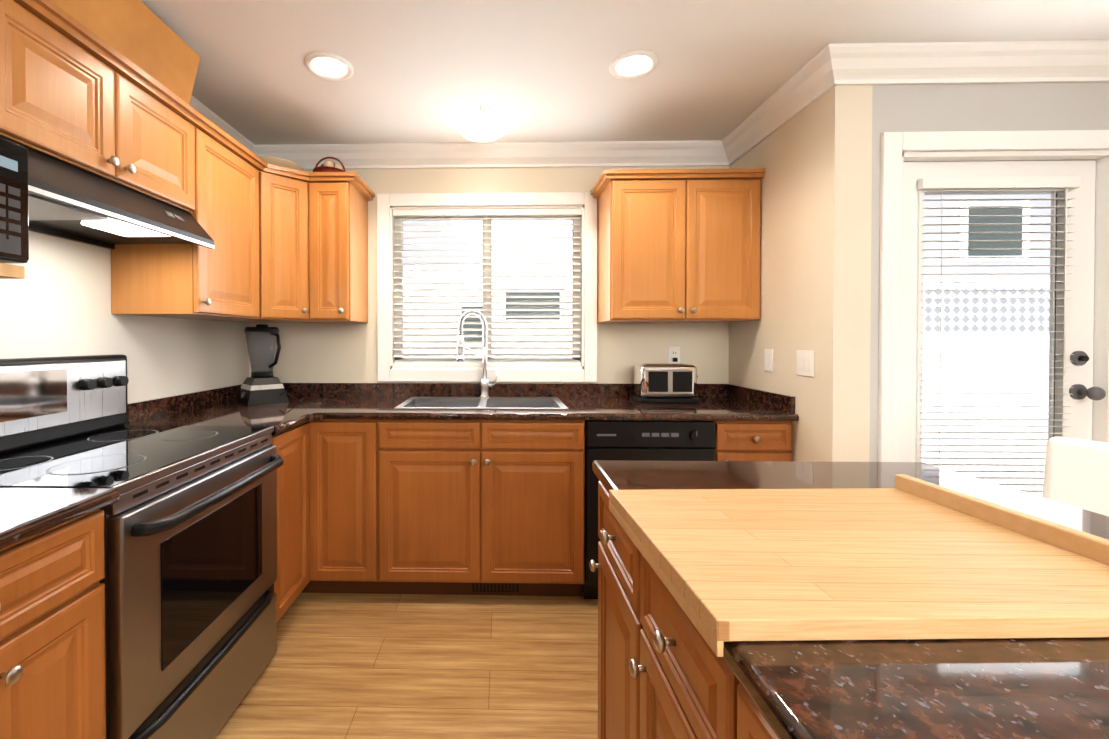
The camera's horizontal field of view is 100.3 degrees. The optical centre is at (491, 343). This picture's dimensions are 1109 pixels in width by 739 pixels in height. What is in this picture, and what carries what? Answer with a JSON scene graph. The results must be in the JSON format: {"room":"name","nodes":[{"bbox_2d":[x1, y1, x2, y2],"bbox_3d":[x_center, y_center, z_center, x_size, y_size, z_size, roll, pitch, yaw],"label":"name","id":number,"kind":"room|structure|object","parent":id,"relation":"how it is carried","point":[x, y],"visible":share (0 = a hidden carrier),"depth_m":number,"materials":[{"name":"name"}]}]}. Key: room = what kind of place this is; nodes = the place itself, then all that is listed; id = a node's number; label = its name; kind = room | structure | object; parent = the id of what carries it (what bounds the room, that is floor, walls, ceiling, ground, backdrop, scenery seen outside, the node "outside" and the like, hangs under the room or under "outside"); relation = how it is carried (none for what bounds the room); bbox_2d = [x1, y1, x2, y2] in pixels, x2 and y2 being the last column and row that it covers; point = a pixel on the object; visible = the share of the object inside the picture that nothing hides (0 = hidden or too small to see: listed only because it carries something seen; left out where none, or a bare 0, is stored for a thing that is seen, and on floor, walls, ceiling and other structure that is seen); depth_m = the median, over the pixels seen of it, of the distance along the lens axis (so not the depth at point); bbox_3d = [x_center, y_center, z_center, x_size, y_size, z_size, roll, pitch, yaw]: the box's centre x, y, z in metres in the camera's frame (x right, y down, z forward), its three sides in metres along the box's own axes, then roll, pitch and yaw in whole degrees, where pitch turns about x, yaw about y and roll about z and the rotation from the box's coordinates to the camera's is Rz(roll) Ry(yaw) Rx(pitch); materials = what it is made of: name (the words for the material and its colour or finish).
{"room":"kitchen","nodes":[
{"label":"kitchen","id":0,"kind":"room"},
{"bbox_2d":[0,231,251,403],"bbox_3d":[-1.627,0.054,0.079,0.150,2.420,5.800,0,1,1],"label":"wall","id":1,"kind":"structure","parent":0,"point":[61,307],"depth_m":1.78,"materials":[{"name":"paint"}]},
{"bbox_2d":[0,263,24,278],"bbox_3d":[-1.312,-0.072,0.745,0.449,0.208,0.648,0,1,1],"label":"shelf","id":2,"kind":"object","parent":1,"relation":"attached to","point":[8,271],"visible":1,"depth_m":1.04,"materials":[{"name":"brown wood"}]},
{"bbox_2d":[0,137,28,262],"bbox_3d":[-1.276,-0.314,0.790,0.422,0.273,0.545,0,1,1],"label":"microwave","id":3,"kind":"object","parent":2,"relation":"on","point":[14,233],"visible":1,"depth_m":1.02,"materials":[{"name":"black plastic"}]},
{"bbox_2d":[0,0,203,215],"bbox_3d":[-1.346,-0.697,1.441,0.349,0.365,0.751,0,1,1],"label":"upper cabinet","id":4,"kind":"object","parent":1,"relation":"attached to","point":[65,96],"depth_m":1.35,"materials":[{"name":"brown wood"}]},
{"bbox_2d":[0,136,213,248],"bbox_3d":[-1.310,-0.442,1.443,0.420,0.141,0.746,0,1,1],"label":"range hood","id":5,"kind":"object","parent":4,"relation":"attached to","point":[69,201],"visible":0.92,"depth_m":1.43,"materials":[{"name":"black metal"}]},
{"bbox_2d":[111,120,263,322],"bbox_3d":[-1.332,-0.504,2.061,0.349,0.764,0.482,0,1,1],"label":"upper cabinet","id":6,"kind":"object","parent":1,"relation":"attached to","point":[225,282],"depth_m":1.94,"materials":[{"name":"brown wood"}]},
{"bbox_2d":[50,0,199,103],"bbox_3d":[-1.210,-1.010,0.687,0.072,0.233,2.255,0,1,1],"label":"cover","id":7,"kind":"object","parent":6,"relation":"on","point":[142,36],"visible":0.6,"depth_m":1.55,"materials":[{"name":"brown wood"}]},
{"bbox_2d":[189,95,256,154],"bbox_3d":[-1.510,-1.097,-0.010,0.088,0.116,5.650,0,1,1],"label":"crown molding","id":8,"kind":"structure","parent":1,"relation":"attached to","point":[196,104],"depth_m":2.42,"materials":[{"name":"white wood"}]},
{"bbox_2d":[214,584,597,738],"bbox_3d":[1.300,1.295,-0.049,6.010,0.060,5.950,0,1,1],"label":"floor","id":9,"kind":"structure","parent":0,"point":[382,666],"depth_m":1.75,"materials":[{"name":"brown wood"}]},
{"bbox_2d":[0,510,105,738],"bbox_3d":[-1.213,0.815,0.809,0.644,0.884,0.523,0,1,1],"label":"base cabinet","id":10,"kind":"object","parent":9,"relation":"on","point":[53,671],"depth_m":0.94,"materials":[{"name":"brown wood"}]},
{"bbox_2d":[0,488,119,551],"bbox_3d":[-1.211,0.320,0.265,0.671,0.113,1.605,0,1,1],"label":"countertop","id":11,"kind":"structure","parent":10,"relation":"on","point":[26,514],"depth_m":0.95,"materials":[{"name":"brown stone"}]},
{"bbox_2d":[0,354,283,738],"bbox_3d":[-1.146,0.648,1.450,0.728,1.205,0.754,0,1,1],"label":"stove","id":12,"kind":"object","parent":9,"relation":"on","point":[190,539],"visible":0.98,"depth_m":1.37,"materials":[{"name":"silver metal"}]},
{"bbox_2d":[270,421,311,622],"bbox_3d":[-1.186,0.802,2.026,0.644,0.884,0.382,0,1,1],"label":"base cabinet","id":13,"kind":"object","parent":9,"relation":"on","point":[294,477],"depth_m":2.01,"materials":[{"name":"brown wood"}]},
{"bbox_2d":[126,391,315,434],"bbox_3d":[-1.164,0.303,1.994,0.690,0.113,0.335,0,1,1],"label":"countertop","id":14,"kind":"structure","parent":13,"relation":"on","point":[200,408],"depth_m":2.11,"materials":[{"name":"brown stone"}]},
{"bbox_2d":[312,420,407,593],"bbox_3d":[-0.703,0.798,2.501,0.333,0.884,0.630,0,1,1],"label":"base cabinet","id":15,"kind":"object","parent":9,"relation":"on","point":[345,453],"depth_m":2.19,"materials":[{"name":"brown wood"}]},
{"bbox_2d":[380,428,584,595],"bbox_3d":[-0.043,0.890,2.487,0.986,0.700,0.630,0,1,1],"label":"base cabinet","id":16,"kind":"object","parent":9,"relation":"on","point":[442,506],"depth_m":2.18,"materials":[{"name":"brown wood"}]},
{"bbox_2d":[583,421,714,598],"bbox_3d":[0.753,0.799,2.425,0.601,0.882,0.598,0,1,1],"label":"dishwasher","id":17,"kind":"object","parent":9,"relation":"on","point":[655,440],"visible":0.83,"depth_m":2.15,"materials":[{"name":"black plastic"}]},
{"bbox_2d":[589,480,778,738],"bbox_3d":[0.579,0.819,0.335,0.668,0.884,1.935,0,1,1],"label":"kitchen island","id":18,"kind":"object","parent":9,"relation":"on","point":[665,671],"visible":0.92,"depth_m":0.83,"materials":[{"name":"brown wood"}]},
{"bbox_2d":[592,460,1108,738],"bbox_3d":[0.732,0.359,0.320,0.933,0.035,1.980,0,1,1],"label":"island countertop","id":19,"kind":"structure","parent":18,"relation":"on","point":[1034,688],"depth_m":0.48,"materials":[{"name":"brown stone"}]},
{"bbox_2d":[609,474,1108,656],"bbox_3d":[0.570,0.317,0.751,0.652,0.073,0.476,0,1,1],"label":"cutting board","id":20,"kind":"object","parent":19,"relation":"on","point":[907,557],"visible":1,"depth_m":0.65,"materials":[{"name":"brown wood"}]},
{"bbox_2d":[713,421,791,460],"bbox_3d":[1.239,0.798,2.458,0.362,0.884,0.630,0,1,1],"label":"base cabinet","id":21,"kind":"object","parent":9,"relation":"on","point":[734,440],"depth_m":2.14,"materials":[{"name":"brown wood"}]},
{"bbox_2d":[204,383,798,420],"bbox_3d":[-0.039,0.299,2.451,2.918,0.113,0.689,0,1,1],"label":"countertop","id":22,"kind":"structure","parent":21,"relation":"on","point":[334,401],"depth_m":2.43,"materials":[{"name":"brown stone"}]},
{"bbox_2d":[236,324,303,405],"bbox_3d":[-1.230,0.106,2.522,0.353,0.425,0.297,0,1,1],"label":"blender","id":23,"kind":"object","parent":22,"relation":"on","point":[261,385],"visible":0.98,"depth_m":2.46,"materials":[{"name":"black plastic"}]},
{"bbox_2d":[457,309,497,396],"bbox_3d":[-0.077,0.058,2.685,0.237,0.518,0.155,0,1,1],"label":"faucet","id":24,"kind":"object","parent":22,"relation":"on","point":[485,385],"visible":0.98,"depth_m":2.71,"materials":[{"name":"silver metal"}]},
{"bbox_2d":[394,397,567,408],"bbox_3d":[-0.046,0.406,2.488,0.860,0.182,0.454,0,1,1],"label":"sink","id":25,"kind":"object","parent":22,"relation":"in","point":[483,403],"visible":0.31,"depth_m":2.63,"materials":[{"name":"silver metal"}]},
{"bbox_2d":[632,364,699,402],"bbox_3d":[0.976,0.215,2.563,0.334,0.206,0.180,0,1,1],"label":"toaster","id":26,"kind":"object","parent":22,"relation":"on","point":[665,383],"visible":1,"depth_m":2.48,"materials":[{"name":"silver metal"}]},
{"bbox_2d":[1042,437,1108,516],"bbox_3d":[1.421,0.758,0.994,0.595,0.994,0.460,0,1,-22],"label":"chair","id":27,"kind":"object","parent":9,"relation":"on","point":[1076,472],"visible":0.23,"depth_m":1.23,"materials":[{"name":"white fabric"}]},
{"bbox_2d":[252,166,727,383],"bbox_3d":[0.060,0.026,2.867,3.040,2.420,0.150,0,1,1],"label":"wall","id":28,"kind":"structure","parent":0,"point":[309,352],"depth_m":2.79,"materials":[{"name":"paint"}]},
{"bbox_2d":[260,160,307,322],"bbox_3d":[-1.237,-0.509,2.556,0.516,0.764,0.516,0,1,1],"label":"upper cabinet","id":29,"kind":"object","parent":28,"relation":"attached to","point":[290,245],"depth_m":2.38,"materials":[{"name":"brown wood"}]},
{"bbox_2d":[258,156,303,170],"bbox_3d":[-1.188,-0.940,2.510,0.300,0.058,0.300,0,1,1],"label":"decorative plate","id":30,"kind":"object","parent":29,"relation":"on","point":[277,161],"visible":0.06,"depth_m":2.41,"materials":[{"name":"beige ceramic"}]},
{"bbox_2d":[308,172,371,322],"bbox_3d":[-0.869,-0.510,2.631,0.224,0.764,0.349,0,1,1],"label":"upper cabinet","id":31,"kind":"object","parent":28,"relation":"attached to","point":[337,201],"depth_m":2.46,"materials":[{"name":"brown wood"}]},
{"bbox_2d":[313,157,344,171],"bbox_3d":[-0.915,-0.987,2.604,0.180,0.149,0.180,0,1,1],"label":"decorative basket","id":32,"kind":"object","parent":31,"relation":"on","point":[329,166],"visible":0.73,"depth_m":2.55,"materials":[{"name":"wicker"}]},
{"bbox_2d":[377,192,596,381],"bbox_3d":[-0.027,-0.341,2.840,1.329,1.140,0.140,0,1,1],"label":"kitchen window","id":33,"kind":"structure","parent":28,"relation":"in","point":[387,370],"depth_m":2.87,"materials":[{"name":"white glass"}]},
{"bbox_2d":[393,208,581,365],"bbox_3d":[-0.027,-0.344,2.824,1.151,0.957,0.052,0,1,1],"label":"window blind","id":34,"kind":"object","parent":33,"relation":"attached to","point":[530,213],"visible":0.9,"depth_m":2.82,"materials":[{"name":"white plastic"}]},
{"bbox_2d":[257,140,731,168],"bbox_3d":[0.013,-1.124,2.738,2.830,0.116,0.088,0,1,1],"label":"crown molding","id":35,"kind":"structure","parent":28,"relation":"attached to","point":[695,152],"depth_m":2.73,"materials":[{"name":"white wood"}]},
{"bbox_2d":[668,347,679,363],"bbox_3d":[1.101,0.074,2.754,0.070,0.114,0.030,0,1,1],"label":"electrical outlet","id":36,"kind":"object","parent":28,"relation":"attached to","point":[673,355],"visible":0.88,"depth_m":2.76,"materials":[{"name":"white plastic"}]},
{"bbox_2d":[591,168,764,322],"bbox_3d":[1.007,-0.519,2.575,0.832,0.784,0.378,0,1,1],"label":"upper cabinet","id":37,"kind":"object","parent":28,"relation":"attached to","point":[678,245],"visible":1,"depth_m":2.42,"materials":[{"name":"brown wood"}]},
{"bbox_2d":[140,0,1108,144],"bbox_3d":[1.300,-1.185,-0.074,6.010,0.060,5.950,0,1,1],"label":"ceiling","id":38,"kind":"structure","parent":0,"point":[427,71],"depth_m":1.85,"materials":[{"name":"paint"}]},
{"bbox_2d":[305,52,353,80],"bbox_3d":[-0.684,-1.168,1.944,0.196,0.012,0.196,0,1,1],"label":"recessed light","id":39,"kind":"object","parent":38,"relation":"in","point":[329,66],"visible":1,"depth_m":1.94,"materials":[{"name":"white glass"}]},
{"bbox_2d":[454,105,509,141],"bbox_3d":[-0.047,-1.123,2.378,0.290,0.112,0.300,0,1,1],"label":"dome ceiling light","id":40,"kind":"object","parent":38,"relation":"attached to","point":[480,124],"visible":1,"depth_m":2.30,"materials":[{"name":"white glass"}]},
{"bbox_2d":[609,50,657,78],"bbox_3d":[0.598,-1.168,1.932,0.196,0.012,0.196,0,1,1],"label":"recessed light","id":41,"kind":"object","parent":38,"relation":"in","point":[634,64],"visible":1,"depth_m":1.92,"materials":[{"name":"white glass"}]},
{"bbox_2d":[728,110,803,460],"bbox_3d":[1.505,0.031,2.405,0.170,2.420,0.690,0,1,1],"label":"wall","id":42,"kind":"structure","parent":0,"point":[781,154],"depth_m":2.27,"materials":[{"name":"paint"}]},
{"bbox_2d":[764,349,772,371],"bbox_3d":[1.414,0.084,2.342,0.008,0.115,0.070,0,1,1],"label":"switch plate","id":43,"kind":"object","parent":42,"relation":"attached to","point":[768,365],"depth_m":2.33,"materials":[{"name":"white plastic"}]},
{"bbox_2d":[721,66,825,163],"bbox_3d":[1.374,-1.120,2.276,0.088,0.116,0.750,0,1,1],"label":"crown molding","id":44,"kind":"structure","parent":42,"relation":"attached to","point":[791,98],"depth_m":2.26,"materials":[{"name":"white wood"}]},
{"bbox_2d":[796,350,813,376],"bbox_3d":[1.408,0.086,2.063,0.008,0.115,0.116,0,1,1],"label":"switch plate","id":45,"kind":"object","parent":42,"relation":"attached to","point":[804,362],"depth_m":2.06,"materials":[{"name":"white plastic"}]},
{"bbox_2d":[800,82,1108,461],"bbox_3d":[2.800,0.035,1.936,2.780,2.420,0.150,0,1,1],"label":"wall","id":46,"kind":"structure","parent":0,"point":[818,158],"depth_m":1.89,"materials":[{"name":"paint"}]},
{"bbox_2d":[805,40,1108,91],"bbox_3d":[2.709,-1.115,1.807,2.778,0.116,0.088,0,1,1],"label":"crown molding","id":47,"kind":"structure","parent":46,"relation":"attached to","point":[828,67],"depth_m":1.82,"materials":[{"name":"white wood"}]},
{"bbox_2d":[878,130,1108,461],"bbox_3d":[2.759,0.193,1.928,2.333,2.105,0.170,0,1,1],"label":"door frame","id":48,"kind":"structure","parent":46,"relation":"attached to","point":[898,150],"depth_m":1.87,"materials":[{"name":"white wood"}]},
{"bbox_2d":[901,160,1105,496],"bbox_3d":[2.098,0.236,1.904,0.817,1.995,0.129,0,1,1],"label":"door","id":49,"kind":"structure","parent":46,"relation":"in","point":[918,309],"depth_m":1.94,"materials":[{"name":"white glass"}]},
{"bbox_2d":[918,176,1080,491],"bbox_3d":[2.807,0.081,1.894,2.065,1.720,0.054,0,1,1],"label":"door blind","id":50,"kind":"object","parent":49,"relation":"attached to","point":[980,184],"visible":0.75,"depth_m":1.89,"materials":[{"name":"white plastic"}]}
]}

